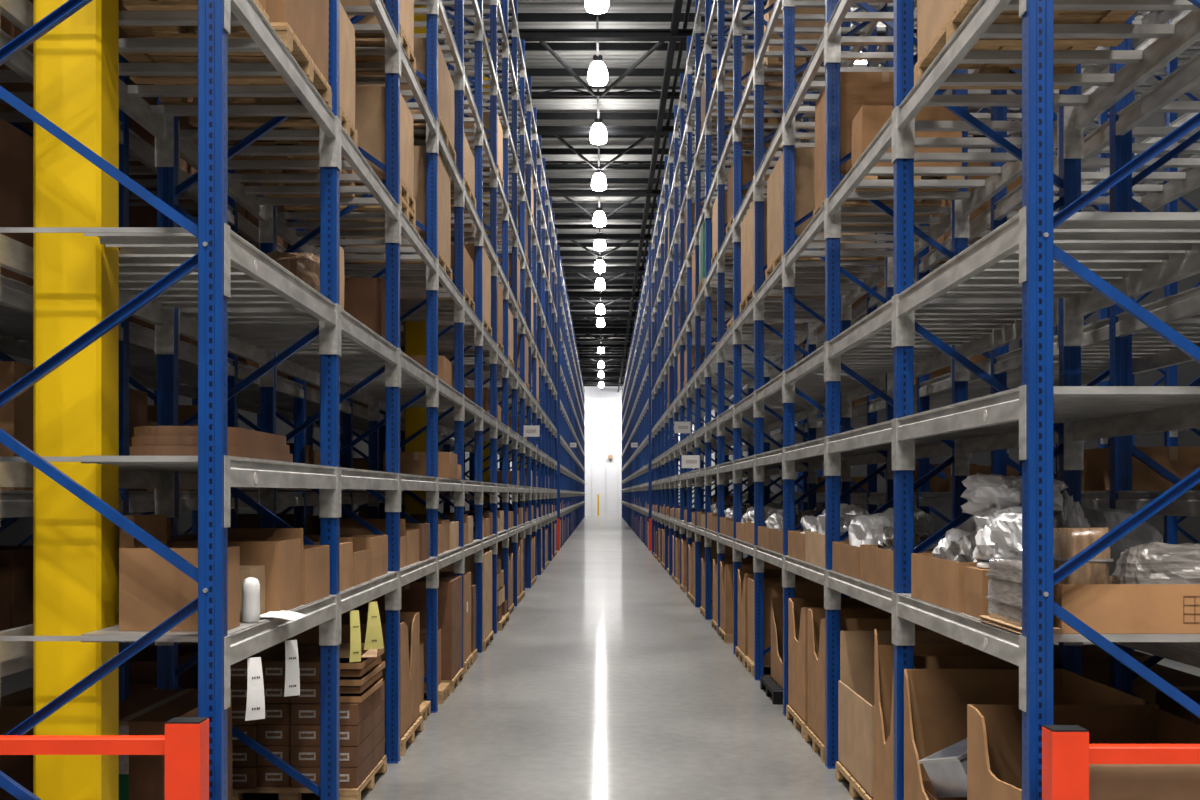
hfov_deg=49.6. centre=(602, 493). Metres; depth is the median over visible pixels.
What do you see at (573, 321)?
roof beam
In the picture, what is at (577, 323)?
roof beam
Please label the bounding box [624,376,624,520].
bay
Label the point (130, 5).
pallet
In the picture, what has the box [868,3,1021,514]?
bay
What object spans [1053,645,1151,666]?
carton
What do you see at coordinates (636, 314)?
bay
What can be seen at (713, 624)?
pallet
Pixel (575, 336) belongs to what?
roof beam
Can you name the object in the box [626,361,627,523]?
bay
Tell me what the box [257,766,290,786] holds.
carton
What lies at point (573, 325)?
roof beam
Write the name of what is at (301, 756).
carton
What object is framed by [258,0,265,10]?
carton
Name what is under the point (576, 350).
bay
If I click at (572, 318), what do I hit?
roof beam
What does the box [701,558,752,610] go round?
box
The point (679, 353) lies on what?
carton
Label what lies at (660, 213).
bay
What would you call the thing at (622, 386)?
bay
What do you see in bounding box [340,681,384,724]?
carton
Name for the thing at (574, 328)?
roof beam
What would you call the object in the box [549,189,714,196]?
roof beam
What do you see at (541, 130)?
roof beam
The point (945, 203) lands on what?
carton
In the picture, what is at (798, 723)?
pallet
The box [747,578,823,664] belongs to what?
carton
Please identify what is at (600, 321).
lamp
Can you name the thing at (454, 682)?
pallet
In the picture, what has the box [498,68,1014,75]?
roof beam
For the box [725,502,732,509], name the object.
bag
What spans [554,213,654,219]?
roof beam
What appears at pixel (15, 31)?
carton
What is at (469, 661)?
pallet
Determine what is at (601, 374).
lamp
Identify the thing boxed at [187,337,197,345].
carton
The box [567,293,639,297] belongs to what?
roof beam
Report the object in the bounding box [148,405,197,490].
carton
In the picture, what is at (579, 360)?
roof beam
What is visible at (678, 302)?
carton
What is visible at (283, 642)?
carton
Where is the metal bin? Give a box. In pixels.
[918,738,966,797]
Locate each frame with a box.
[531,228,556,549]
[652,227,679,553]
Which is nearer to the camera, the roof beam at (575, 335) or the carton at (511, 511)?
the carton at (511, 511)
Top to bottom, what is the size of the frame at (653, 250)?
12.600 m
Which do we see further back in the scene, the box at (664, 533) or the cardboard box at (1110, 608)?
the box at (664, 533)
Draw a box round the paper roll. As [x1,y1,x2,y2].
[242,577,259,622]
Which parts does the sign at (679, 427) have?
sign plate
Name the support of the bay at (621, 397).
on the floor
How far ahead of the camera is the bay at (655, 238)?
47.40 m
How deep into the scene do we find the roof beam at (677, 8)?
39.44 m
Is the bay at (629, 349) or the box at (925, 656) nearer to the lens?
the box at (925, 656)
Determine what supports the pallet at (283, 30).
on the bay at (210, 268)
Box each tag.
[245,657,264,720]
[284,640,299,696]
[349,610,360,661]
[364,602,383,649]
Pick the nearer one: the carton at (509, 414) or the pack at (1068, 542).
the pack at (1068, 542)
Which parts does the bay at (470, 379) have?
post, post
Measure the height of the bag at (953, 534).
0.410 m
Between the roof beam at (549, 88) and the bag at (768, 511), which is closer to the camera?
the bag at (768, 511)
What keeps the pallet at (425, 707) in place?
on the floor
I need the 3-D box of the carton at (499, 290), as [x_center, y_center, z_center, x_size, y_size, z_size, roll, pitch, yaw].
[-2.270,-3.138,22.600,0.988,1.000,1.200,0,0,0]
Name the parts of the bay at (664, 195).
post, post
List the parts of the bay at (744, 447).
post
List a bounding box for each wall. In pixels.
[0,356,468,545]
[498,386,714,515]
[729,11,1199,543]
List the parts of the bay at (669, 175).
post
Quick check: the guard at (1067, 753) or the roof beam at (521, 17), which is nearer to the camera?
the guard at (1067, 753)
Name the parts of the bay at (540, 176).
post, post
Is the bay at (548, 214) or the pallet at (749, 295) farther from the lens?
the bay at (548, 214)
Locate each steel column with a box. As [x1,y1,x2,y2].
[33,0,118,799]
[405,6,425,518]
[483,39,497,507]
[517,419,526,503]
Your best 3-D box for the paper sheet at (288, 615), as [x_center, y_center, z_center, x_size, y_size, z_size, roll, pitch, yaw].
[-1.745,0.666,7.055,0.190,0.033,0.410,0,0,0]
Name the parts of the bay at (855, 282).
post, post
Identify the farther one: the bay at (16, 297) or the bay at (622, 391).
the bay at (622, 391)
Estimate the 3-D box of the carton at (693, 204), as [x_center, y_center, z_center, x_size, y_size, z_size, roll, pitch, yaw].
[2.415,-6.068,29.925,0.978,1.000,1.200,0,0,0]
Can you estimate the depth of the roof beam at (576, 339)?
95.10 m
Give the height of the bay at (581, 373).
12.600 m
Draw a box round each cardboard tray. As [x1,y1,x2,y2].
[340,648,383,668]
[340,656,380,676]
[340,661,384,685]
[340,670,381,692]
[340,679,382,702]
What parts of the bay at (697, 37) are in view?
post, post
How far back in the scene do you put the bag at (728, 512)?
20.46 m
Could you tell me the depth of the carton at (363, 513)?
22.70 m
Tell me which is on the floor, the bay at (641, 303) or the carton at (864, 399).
the bay at (641, 303)
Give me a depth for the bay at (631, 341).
87.29 m
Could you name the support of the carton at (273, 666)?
on the carton at (273, 691)
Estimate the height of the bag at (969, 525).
0.546 m
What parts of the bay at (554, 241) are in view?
post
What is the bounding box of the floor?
[0,516,1199,799]
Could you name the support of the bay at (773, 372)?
on the floor
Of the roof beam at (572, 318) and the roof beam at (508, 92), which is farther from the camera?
the roof beam at (572, 318)
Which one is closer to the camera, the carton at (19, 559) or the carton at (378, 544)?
the carton at (19, 559)
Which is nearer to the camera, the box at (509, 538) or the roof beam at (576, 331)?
the box at (509, 538)
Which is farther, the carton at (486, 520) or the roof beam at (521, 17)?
the roof beam at (521, 17)
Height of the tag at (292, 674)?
0.310 m
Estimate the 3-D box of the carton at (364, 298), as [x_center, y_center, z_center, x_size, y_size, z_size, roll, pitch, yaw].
[-2.360,-1.589,11.906,0.808,0.652,0.800,0,0,0]
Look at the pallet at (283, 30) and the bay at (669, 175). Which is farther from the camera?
the bay at (669, 175)
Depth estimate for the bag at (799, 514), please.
14.05 m
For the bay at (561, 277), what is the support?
on the floor
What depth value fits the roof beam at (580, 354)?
105.16 m
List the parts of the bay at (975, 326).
post, post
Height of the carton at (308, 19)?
1.102 m
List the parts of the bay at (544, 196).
post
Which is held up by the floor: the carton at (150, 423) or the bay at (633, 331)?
the bay at (633, 331)
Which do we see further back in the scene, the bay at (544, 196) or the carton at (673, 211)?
the bay at (544, 196)
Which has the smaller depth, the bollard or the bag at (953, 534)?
the bag at (953, 534)
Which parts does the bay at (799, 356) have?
post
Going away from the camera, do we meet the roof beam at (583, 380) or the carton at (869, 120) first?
the carton at (869, 120)
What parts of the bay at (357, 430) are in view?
post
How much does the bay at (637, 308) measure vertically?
12.600 m
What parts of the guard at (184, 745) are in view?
rail, post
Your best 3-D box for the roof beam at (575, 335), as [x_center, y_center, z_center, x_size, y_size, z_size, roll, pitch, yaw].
[0.000,-11.114,92.250,24.806,0.260,0.100,0,0,0]
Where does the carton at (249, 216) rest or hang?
on the bay at (142, 376)
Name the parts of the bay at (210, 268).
post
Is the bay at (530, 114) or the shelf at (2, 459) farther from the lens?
the bay at (530, 114)
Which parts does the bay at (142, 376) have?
post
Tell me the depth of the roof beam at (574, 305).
76.10 m
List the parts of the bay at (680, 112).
post, post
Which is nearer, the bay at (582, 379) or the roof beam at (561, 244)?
the roof beam at (561, 244)
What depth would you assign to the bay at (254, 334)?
8.85 m
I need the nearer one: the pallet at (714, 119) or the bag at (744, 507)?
the bag at (744, 507)
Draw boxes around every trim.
[591,389,591,515]
[617,389,617,515]
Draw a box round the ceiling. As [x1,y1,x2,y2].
[442,0,1015,365]
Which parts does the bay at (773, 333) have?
post, post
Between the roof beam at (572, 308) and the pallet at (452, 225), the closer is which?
the pallet at (452, 225)
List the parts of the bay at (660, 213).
post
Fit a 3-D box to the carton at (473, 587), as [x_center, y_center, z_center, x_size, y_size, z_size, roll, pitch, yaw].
[-2.060,1.723,18.075,0.568,0.902,0.416,0,0,0]
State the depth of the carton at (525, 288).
32.53 m
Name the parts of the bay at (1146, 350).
post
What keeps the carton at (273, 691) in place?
on the carton at (275, 713)
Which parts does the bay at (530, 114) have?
post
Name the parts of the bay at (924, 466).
post, post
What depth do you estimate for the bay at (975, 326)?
8.82 m
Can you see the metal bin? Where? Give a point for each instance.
(946, 769)
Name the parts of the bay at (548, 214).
post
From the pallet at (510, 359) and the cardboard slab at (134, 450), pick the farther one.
the pallet at (510, 359)
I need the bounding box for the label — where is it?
[119,725,128,799]
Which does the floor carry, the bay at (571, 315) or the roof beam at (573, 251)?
the bay at (571, 315)
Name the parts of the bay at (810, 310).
post, post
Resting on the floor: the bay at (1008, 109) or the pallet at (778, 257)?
the bay at (1008, 109)
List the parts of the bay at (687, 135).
post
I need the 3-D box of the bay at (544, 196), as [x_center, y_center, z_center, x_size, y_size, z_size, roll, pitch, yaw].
[-2.366,-3.984,41.106,1.228,12.600,2.660,0,0,0]
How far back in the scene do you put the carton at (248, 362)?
12.29 m
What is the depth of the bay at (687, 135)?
29.28 m
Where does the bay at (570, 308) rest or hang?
on the floor
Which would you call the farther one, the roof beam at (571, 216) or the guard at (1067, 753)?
the roof beam at (571, 216)
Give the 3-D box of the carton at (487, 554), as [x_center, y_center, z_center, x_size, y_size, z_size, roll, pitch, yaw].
[-2.255,1.533,19.900,1.018,1.282,1.406,0,0,0]
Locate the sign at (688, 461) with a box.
[682,455,699,472]
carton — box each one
[0,0,32,91]
[0,14,9,35]
[0,104,32,110]
[0,118,32,285]
[0,361,32,489]
[0,546,32,628]
[0,567,9,630]
[0,684,156,734]
[0,755,32,799]
[18,76,156,165]
[119,0,328,81]
[119,514,166,547]
[119,546,239,630]
[119,689,231,799]
[129,97,197,201]
[129,206,186,341]
[129,316,154,330]
[129,388,147,490]
[147,421,194,490]
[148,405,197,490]
[167,519,300,612]
[178,533,197,537]
[178,640,286,644]
[184,169,245,217]
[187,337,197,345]
[193,2,354,126]
[228,528,329,604]
[230,644,284,682]
[230,683,246,703]
[232,704,256,724]
[232,724,257,745]
[232,746,256,766]
[232,766,257,787]
[238,182,259,242]
[238,357,245,363]
[238,514,312,534]
[240,140,351,173]
[240,565,265,618]
[246,360,258,367]
[257,703,291,723]
[257,724,290,744]
[257,745,290,765]
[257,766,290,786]
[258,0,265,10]
[261,643,319,681]
[263,682,290,702]
[276,205,287,248]
[277,371,286,378]
[277,443,312,491]
[287,375,308,386]
[288,210,308,252]
[291,682,319,702]
[291,703,319,724]
[291,725,319,745]
[291,746,319,766]
[291,767,319,787]
[299,647,319,681]
[304,535,387,578]
[307,537,371,585]
[309,383,319,390]
[313,450,319,491]
[314,542,352,590]
[340,0,413,53]
[340,246,344,309]
[340,519,418,565]
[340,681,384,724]
[340,700,384,745]
[340,719,384,766]
[340,738,384,787]
[344,278,385,339]
[345,146,450,265]
[352,86,413,195]
[353,458,368,491]
[355,38,453,146]
[358,505,400,518]
[362,576,461,679]
[383,452,457,478]
[400,244,473,298]
[400,536,405,567]
[405,519,449,551]
[406,523,429,560]
[409,356,451,386]
[411,514,467,544]
[420,629,440,690]
[420,642,423,703]
[438,524,442,553]
[439,550,491,640]
[439,571,470,661]
[440,134,474,195]
[442,512,492,534]
[450,521,458,549]
[451,363,453,387]
[457,464,461,478]
[464,112,502,177]
[464,244,490,325]
[464,387,489,413]
[465,510,503,531]
[467,516,472,543]
[471,585,475,651]
[473,516,483,538]
[483,508,521,524]
[484,518,489,536]
[488,253,519,300]
[488,507,522,523]
[489,471,518,484]
[497,206,527,256]
[497,279,502,343]
[497,404,500,420]
[497,559,503,582]
[497,561,502,587]
[497,574,498,589]
[497,589,501,605]
[497,605,501,621]
[498,168,533,211]
[498,539,522,553]
[499,587,504,602]
[501,411,510,428]
[501,599,506,615]
[508,308,512,358]
[508,506,532,519]
[508,511,510,527]
[511,419,525,426]
[511,511,512,527]
[517,288,532,330]
[517,335,527,381]
[519,471,531,486]
[520,552,522,566]
[520,565,522,580]
[520,579,522,593]
[531,355,538,397]
[545,331,546,360]
[654,526,679,552]
[656,532,657,554]
[668,211,685,248]
[668,367,673,402]
[668,536,668,567]
[672,302,711,340]
[675,508,677,518]
[678,353,679,388]
[678,508,703,519]
[684,346,712,380]
[684,510,701,521]
[685,203,713,251]
[692,250,694,299]
[692,512,694,524]
[692,542,742,597]
[697,512,704,526]
[701,70,732,125]
[701,514,704,527]
[707,513,716,529]
[712,192,732,254]
[712,516,716,531]
[720,517,731,534]
[727,520,732,536]
[728,156,773,221]
[736,522,744,540]
[741,198,766,300]
[742,54,799,118]
[745,521,753,543]
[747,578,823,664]
[758,526,777,549]
[764,0,824,60]
[767,148,874,266]
[770,529,782,553]
[788,531,804,560]
[797,323,824,346]
[805,531,848,567]
[815,71,893,207]
[816,477,866,492]
[832,542,859,578]
[851,105,961,166]
[852,257,884,308]
[852,390,884,406]
[860,545,932,590]
[911,553,979,612]
[914,234,946,270]
[914,350,990,384]
[914,464,976,491]
[917,0,961,59]
[923,781,966,799]
[929,152,1021,251]
[945,465,1018,491]
[964,567,988,618]
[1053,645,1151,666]
[1054,664,1199,703]
[1081,446,1199,490]
[1089,764,1199,799]
[1156,690,1199,724]
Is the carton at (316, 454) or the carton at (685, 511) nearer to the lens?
the carton at (316, 454)
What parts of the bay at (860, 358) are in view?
post, post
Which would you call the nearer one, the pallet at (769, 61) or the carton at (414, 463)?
the carton at (414, 463)
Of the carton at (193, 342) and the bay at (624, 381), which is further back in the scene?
the bay at (624, 381)
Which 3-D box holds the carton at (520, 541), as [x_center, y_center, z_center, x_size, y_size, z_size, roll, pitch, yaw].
[-2.260,1.150,28.731,0.968,0.290,0.950,0,0,0]
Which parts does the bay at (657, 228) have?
post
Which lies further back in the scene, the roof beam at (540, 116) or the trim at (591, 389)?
the trim at (591, 389)
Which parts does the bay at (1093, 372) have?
post, post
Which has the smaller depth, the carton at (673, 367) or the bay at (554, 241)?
the carton at (673, 367)
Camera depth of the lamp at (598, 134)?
38.23 m
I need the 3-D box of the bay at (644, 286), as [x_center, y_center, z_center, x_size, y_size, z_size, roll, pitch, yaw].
[2.492,-3.984,59.990,1.196,12.600,2.600,0,0,0]
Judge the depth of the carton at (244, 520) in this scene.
14.00 m
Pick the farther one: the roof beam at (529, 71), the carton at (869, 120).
the roof beam at (529, 71)
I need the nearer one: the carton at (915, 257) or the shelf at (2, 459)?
the shelf at (2, 459)
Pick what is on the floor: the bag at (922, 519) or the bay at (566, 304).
the bay at (566, 304)
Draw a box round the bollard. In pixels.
[597,494,598,515]
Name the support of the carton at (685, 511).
on the bay at (687, 135)
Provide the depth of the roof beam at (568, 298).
75.01 m
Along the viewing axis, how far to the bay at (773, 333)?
18.85 m
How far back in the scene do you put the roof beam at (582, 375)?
119.10 m
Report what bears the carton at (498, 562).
on the carton at (503, 588)
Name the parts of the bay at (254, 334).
post, post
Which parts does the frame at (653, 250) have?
post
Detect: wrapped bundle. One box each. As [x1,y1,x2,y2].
[266,250,344,303]
[1111,541,1199,583]
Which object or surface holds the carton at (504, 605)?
on the pallet at (505, 618)
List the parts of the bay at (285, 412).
post, post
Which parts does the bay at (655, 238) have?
post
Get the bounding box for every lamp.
[585,0,608,13]
[587,55,607,85]
[590,118,606,144]
[591,169,606,190]
[593,207,605,226]
[594,233,605,250]
[594,257,604,272]
[595,275,604,289]
[596,301,604,314]
[596,318,604,326]
[597,343,603,353]
[598,359,603,367]
[598,369,603,377]
[599,380,603,387]
[854,51,866,63]
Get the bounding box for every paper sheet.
[260,610,306,620]
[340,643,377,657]
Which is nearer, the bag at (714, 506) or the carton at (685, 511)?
the bag at (714, 506)
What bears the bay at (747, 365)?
on the floor
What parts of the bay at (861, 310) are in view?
post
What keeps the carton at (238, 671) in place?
on the carton
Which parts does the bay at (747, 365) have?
post, post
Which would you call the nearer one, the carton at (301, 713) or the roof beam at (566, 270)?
the carton at (301, 713)
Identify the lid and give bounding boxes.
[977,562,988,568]
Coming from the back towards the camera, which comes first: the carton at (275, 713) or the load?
the load
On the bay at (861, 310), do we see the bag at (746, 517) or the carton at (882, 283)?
the carton at (882, 283)
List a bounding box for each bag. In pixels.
[710,500,730,512]
[724,503,749,517]
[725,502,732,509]
[732,504,753,520]
[741,507,753,523]
[750,506,780,522]
[764,503,782,508]
[765,509,796,527]
[778,509,816,530]
[800,515,817,533]
[812,502,842,511]
[817,503,869,534]
[849,510,893,546]
[878,525,944,550]
[883,505,933,533]
[932,528,970,558]
[945,528,988,561]
[955,515,985,531]
[960,473,1067,515]
[973,506,1056,560]
[989,513,1021,556]
[1053,490,1089,527]
[1083,508,1162,575]
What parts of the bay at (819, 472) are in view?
post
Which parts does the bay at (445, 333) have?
post, post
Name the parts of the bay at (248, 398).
post, post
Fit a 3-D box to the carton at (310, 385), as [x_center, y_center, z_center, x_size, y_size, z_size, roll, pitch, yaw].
[-3.785,-1.640,15.231,0.958,0.953,1.050,0,0,0]
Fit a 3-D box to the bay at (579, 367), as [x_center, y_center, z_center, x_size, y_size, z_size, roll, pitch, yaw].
[-2.352,-3.984,99.206,1.196,12.600,2.600,0,0,0]
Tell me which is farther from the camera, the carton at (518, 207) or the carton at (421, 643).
the carton at (518, 207)
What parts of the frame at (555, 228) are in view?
post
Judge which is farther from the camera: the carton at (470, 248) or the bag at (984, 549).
the carton at (470, 248)
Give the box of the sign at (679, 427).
[674,422,690,436]
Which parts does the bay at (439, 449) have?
post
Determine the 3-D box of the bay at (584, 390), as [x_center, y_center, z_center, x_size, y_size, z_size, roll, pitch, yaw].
[-2.352,-3.984,130.406,1.196,12.600,2.600,0,0,0]
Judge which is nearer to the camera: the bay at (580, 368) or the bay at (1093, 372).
the bay at (1093, 372)
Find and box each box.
[287,612,419,738]
[483,546,519,597]
[497,553,512,608]
[509,536,534,577]
[509,538,532,581]
[545,529,547,561]
[545,530,545,563]
[658,528,685,558]
[662,529,694,562]
[664,533,694,563]
[673,535,704,573]
[675,537,704,578]
[681,539,716,585]
[688,544,692,594]
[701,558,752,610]
[713,559,752,622]
[720,561,781,633]
[738,569,803,654]
[771,597,842,688]
[788,598,878,722]
[807,609,931,744]
[838,631,965,798]
[874,629,1018,799]
[904,669,1145,799]
[967,704,1199,799]
[1053,576,1199,633]
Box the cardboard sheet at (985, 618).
[979,615,1062,633]
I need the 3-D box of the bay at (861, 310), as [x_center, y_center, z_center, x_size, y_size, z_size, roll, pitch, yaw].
[3.905,-3.990,17.488,1.190,12.588,2.596,0,0,0]
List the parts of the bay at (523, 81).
post, post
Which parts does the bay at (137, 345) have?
post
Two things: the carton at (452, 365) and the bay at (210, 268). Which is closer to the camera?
the bay at (210, 268)
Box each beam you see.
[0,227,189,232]
[438,29,916,41]
[439,42,879,50]
[466,234,651,239]
[483,13,879,21]
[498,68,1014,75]
[499,86,686,96]
[500,113,694,119]
[508,92,686,98]
[510,126,679,134]
[517,148,978,154]
[519,135,985,137]
[519,164,673,169]
[525,161,686,168]
[540,42,595,96]
[545,178,712,183]
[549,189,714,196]
[552,203,664,207]
[554,135,597,169]
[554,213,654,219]
[555,215,654,217]
[555,224,654,228]
[557,243,664,246]
[560,250,651,255]
[560,252,664,254]
[562,259,651,262]
[562,266,651,267]
[564,197,593,216]
[564,268,651,272]
[564,273,644,276]
[565,279,642,283]
[565,281,642,282]
[567,285,640,288]
[567,291,640,292]
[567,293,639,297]
[568,267,595,282]
[568,298,639,299]
[570,240,598,256]
[570,302,637,306]
[570,303,637,304]
[570,307,637,309]
[571,311,636,313]
[571,314,635,317]
[572,318,635,318]
[572,320,634,324]
[573,321,634,322]
[573,325,634,326]
[574,328,633,329]
[574,330,633,333]
[575,335,632,338]
[575,336,631,337]
[576,339,631,340]
[576,342,630,343]
[576,344,630,346]
[577,348,629,351]
[578,350,628,352]
[578,353,626,355]
[579,356,627,358]
[579,359,627,361]
[579,360,627,360]
[580,362,626,362]
[580,363,626,364]
[580,366,625,368]
[581,370,623,371]
[581,372,624,373]
[582,375,624,376]
[583,378,623,379]
[583,380,623,380]
[583,381,621,381]
[583,382,622,384]
[596,14,601,389]
[600,42,663,96]
[600,135,649,169]
[601,240,633,256]
[603,298,622,305]
[605,197,639,217]
[605,273,626,283]
[618,0,682,391]
[620,0,691,389]
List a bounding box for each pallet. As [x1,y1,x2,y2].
[119,22,331,109]
[122,0,269,37]
[189,102,357,147]
[230,142,354,197]
[232,755,386,799]
[284,176,415,215]
[284,193,415,230]
[344,250,451,280]
[355,25,415,74]
[385,716,422,755]
[400,287,474,312]
[411,112,455,164]
[420,701,430,719]
[424,683,449,703]
[438,316,491,336]
[441,668,463,692]
[449,173,475,208]
[451,218,473,237]
[464,654,473,673]
[471,649,476,661]
[483,165,503,189]
[483,631,493,650]
[497,250,528,265]
[497,338,503,353]
[497,612,508,630]
[508,296,520,309]
[508,355,513,367]
[508,603,513,615]
[680,583,686,591]
[687,591,692,600]
[691,296,732,307]
[700,115,732,137]
[700,606,712,617]
[711,248,732,265]
[711,619,716,632]
[719,627,732,642]
[726,214,745,234]
[727,317,801,329]
[735,646,747,665]
[740,285,824,312]
[742,118,800,146]
[744,656,770,675]
[760,677,782,704]
[764,57,824,85]
[765,247,876,279]
[786,705,806,738]
[805,726,824,762]
[813,195,941,225]
[836,761,873,799]
[853,176,964,191]
[914,0,1137,88]
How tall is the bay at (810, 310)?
12.600 m
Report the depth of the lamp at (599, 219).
50.12 m
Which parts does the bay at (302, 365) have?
post, post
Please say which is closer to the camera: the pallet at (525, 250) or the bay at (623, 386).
the pallet at (525, 250)
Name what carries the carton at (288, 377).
on the bay at (248, 398)
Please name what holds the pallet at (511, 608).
on the floor
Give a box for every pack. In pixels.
[985,556,1021,626]
[1053,527,1112,583]
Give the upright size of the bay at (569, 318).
12.600 m
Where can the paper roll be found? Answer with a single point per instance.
(250, 586)
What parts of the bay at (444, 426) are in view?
post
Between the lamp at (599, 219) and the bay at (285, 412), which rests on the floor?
the bay at (285, 412)
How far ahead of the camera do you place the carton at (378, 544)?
10.42 m
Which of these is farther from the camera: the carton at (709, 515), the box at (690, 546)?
the box at (690, 546)
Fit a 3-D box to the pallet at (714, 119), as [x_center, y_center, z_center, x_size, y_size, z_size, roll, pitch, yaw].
[2.415,-7.026,24.800,1.010,0.140,1.240,0,0,0]
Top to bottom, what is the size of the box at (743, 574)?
1.100 m
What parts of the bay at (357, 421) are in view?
post, post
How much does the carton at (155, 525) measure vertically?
0.552 m
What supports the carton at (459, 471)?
on the bay at (410, 287)
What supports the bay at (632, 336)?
on the floor
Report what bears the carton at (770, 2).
on the pallet at (769, 61)
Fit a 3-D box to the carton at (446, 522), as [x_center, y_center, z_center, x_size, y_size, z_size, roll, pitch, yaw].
[-2.188,0.482,15.076,0.743,0.360,0.720,0,0,0]
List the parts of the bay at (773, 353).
post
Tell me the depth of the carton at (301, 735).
9.62 m
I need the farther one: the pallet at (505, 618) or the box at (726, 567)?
the pallet at (505, 618)
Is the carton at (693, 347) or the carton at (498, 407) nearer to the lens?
the carton at (498, 407)
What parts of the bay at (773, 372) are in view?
post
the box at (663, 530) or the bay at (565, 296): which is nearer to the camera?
the box at (663, 530)
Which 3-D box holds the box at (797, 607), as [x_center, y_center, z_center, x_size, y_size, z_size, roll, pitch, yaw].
[2.430,1.624,12.875,1.020,1.100,1.110,0,0,0]
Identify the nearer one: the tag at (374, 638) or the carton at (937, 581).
the carton at (937, 581)
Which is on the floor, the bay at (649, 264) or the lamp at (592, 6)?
the bay at (649, 264)
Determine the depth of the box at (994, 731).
6.87 m
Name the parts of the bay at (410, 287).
post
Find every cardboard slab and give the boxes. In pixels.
[129,446,292,461]
[132,436,288,452]
[134,426,285,444]
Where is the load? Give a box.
[698,223,732,293]
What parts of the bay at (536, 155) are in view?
post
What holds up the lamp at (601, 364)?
hanging from the ceiling
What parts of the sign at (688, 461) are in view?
sign plate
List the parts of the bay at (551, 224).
post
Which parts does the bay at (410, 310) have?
post, post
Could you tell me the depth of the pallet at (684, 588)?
30.60 m
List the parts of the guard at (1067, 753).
post, rail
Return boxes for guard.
[0,717,208,799]
[557,518,559,549]
[648,518,651,550]
[1042,725,1199,799]
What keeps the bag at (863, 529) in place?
in the carton at (845, 557)
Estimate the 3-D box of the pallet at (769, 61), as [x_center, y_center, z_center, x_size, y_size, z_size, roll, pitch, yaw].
[2.500,-5.496,16.950,0.840,0.140,1.140,0,0,0]
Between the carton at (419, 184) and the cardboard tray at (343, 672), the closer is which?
the cardboard tray at (343, 672)
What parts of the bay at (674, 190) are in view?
post, post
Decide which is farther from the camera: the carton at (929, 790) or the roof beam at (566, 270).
the roof beam at (566, 270)
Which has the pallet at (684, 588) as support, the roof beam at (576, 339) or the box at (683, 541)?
the box at (683, 541)
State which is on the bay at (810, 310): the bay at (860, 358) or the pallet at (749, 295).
the pallet at (749, 295)
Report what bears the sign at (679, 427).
attached to the bay at (697, 37)
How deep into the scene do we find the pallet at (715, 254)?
22.06 m
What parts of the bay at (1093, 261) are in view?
post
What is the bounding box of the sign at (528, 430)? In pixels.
[523,425,539,440]
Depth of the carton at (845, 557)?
10.20 m
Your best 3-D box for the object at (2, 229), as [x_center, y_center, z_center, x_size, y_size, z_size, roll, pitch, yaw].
[-2.355,-1.244,6.128,0.970,0.024,0.008,0,0,0]
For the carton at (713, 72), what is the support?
on the pallet at (714, 119)
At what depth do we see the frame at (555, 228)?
50.21 m
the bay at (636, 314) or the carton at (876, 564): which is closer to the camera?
the carton at (876, 564)
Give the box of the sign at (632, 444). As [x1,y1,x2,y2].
[631,443,637,448]
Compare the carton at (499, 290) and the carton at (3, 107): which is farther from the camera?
the carton at (499, 290)
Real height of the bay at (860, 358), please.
12.600 m
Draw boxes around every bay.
[0,0,338,799]
[0,29,122,676]
[0,53,234,701]
[17,533,32,545]
[129,169,303,527]
[154,390,191,533]
[157,0,399,799]
[192,184,350,534]
[257,221,385,611]
[260,0,437,762]
[306,238,400,518]
[340,0,463,712]
[340,426,400,515]
[368,18,443,499]
[369,0,482,667]
[400,0,453,512]
[401,0,496,652]
[438,0,508,633]
[438,77,471,510]
[438,78,471,498]
[444,0,517,611]
[464,0,524,605]
[472,39,530,595]
[498,76,536,587]
[498,108,540,580]
[499,135,544,574]
[508,158,548,569]
[526,179,551,564]
[531,197,554,560]
[531,213,556,556]
[531,245,561,517]
[560,257,563,546]
[562,267,564,544]
[564,277,566,542]
[565,285,567,540]
[567,294,569,538]
[568,301,570,536]
[570,308,571,535]
[571,315,572,533]
[572,321,573,532]
[573,326,574,531]
[574,332,575,530]
[575,337,575,528]
[576,346,577,526]
[576,350,576,507]
[577,350,578,525]
[578,354,578,525]
[579,361,579,523]
[579,367,579,506]
[580,368,580,521]
[580,372,580,505]
[581,373,581,520]
[581,378,581,505]
[582,379,582,519]
[582,383,582,504]
[583,384,583,518]
[583,389,583,504]
[584,390,584,516]
[584,394,584,503]
[621,397,621,503]
[622,386,622,517]
[622,391,622,503]
[623,381,623,518]
[623,386,623,504]
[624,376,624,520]
[624,381,624,504]
[625,370,625,521]
[625,376,625,505]
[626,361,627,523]
[626,364,626,522]
[627,366,627,506]
[628,349,629,526]
[628,353,628,525]
[629,345,630,526]
[630,341,631,513]
[631,336,632,510]
[632,326,651,516]
[632,331,633,500]
[633,320,651,515]
[635,314,651,534]
[636,308,651,535]
[637,300,651,537]
[638,293,651,538]
[640,285,664,540]
[641,276,664,542]
[643,266,668,544]
[644,256,673,547]
[646,244,673,525]
[652,212,686,553]
[654,196,686,527]
[657,177,694,560]
[661,156,703,569]
[665,133,704,574]
[669,105,716,581]
[674,73,728,582]
[680,36,732,590]
[687,0,753,606]
[695,0,769,619]
[705,0,782,634]
[717,0,815,653]
[729,396,779,502]
[733,0,850,679]
[742,131,802,510]
[754,0,893,715]
[770,102,821,505]
[770,129,824,503]
[782,9,866,509]
[783,0,967,768]
[804,8,885,505]
[826,0,1080,799]
[851,25,951,522]
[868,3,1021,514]
[895,0,1199,799]
[919,14,1134,649]
[968,108,1058,478]
[994,10,1199,703]
[1007,68,1109,453]
[1081,12,1166,543]
[1101,16,1199,543]
[1116,52,1199,667]
[1169,10,1199,436]
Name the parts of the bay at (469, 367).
post, post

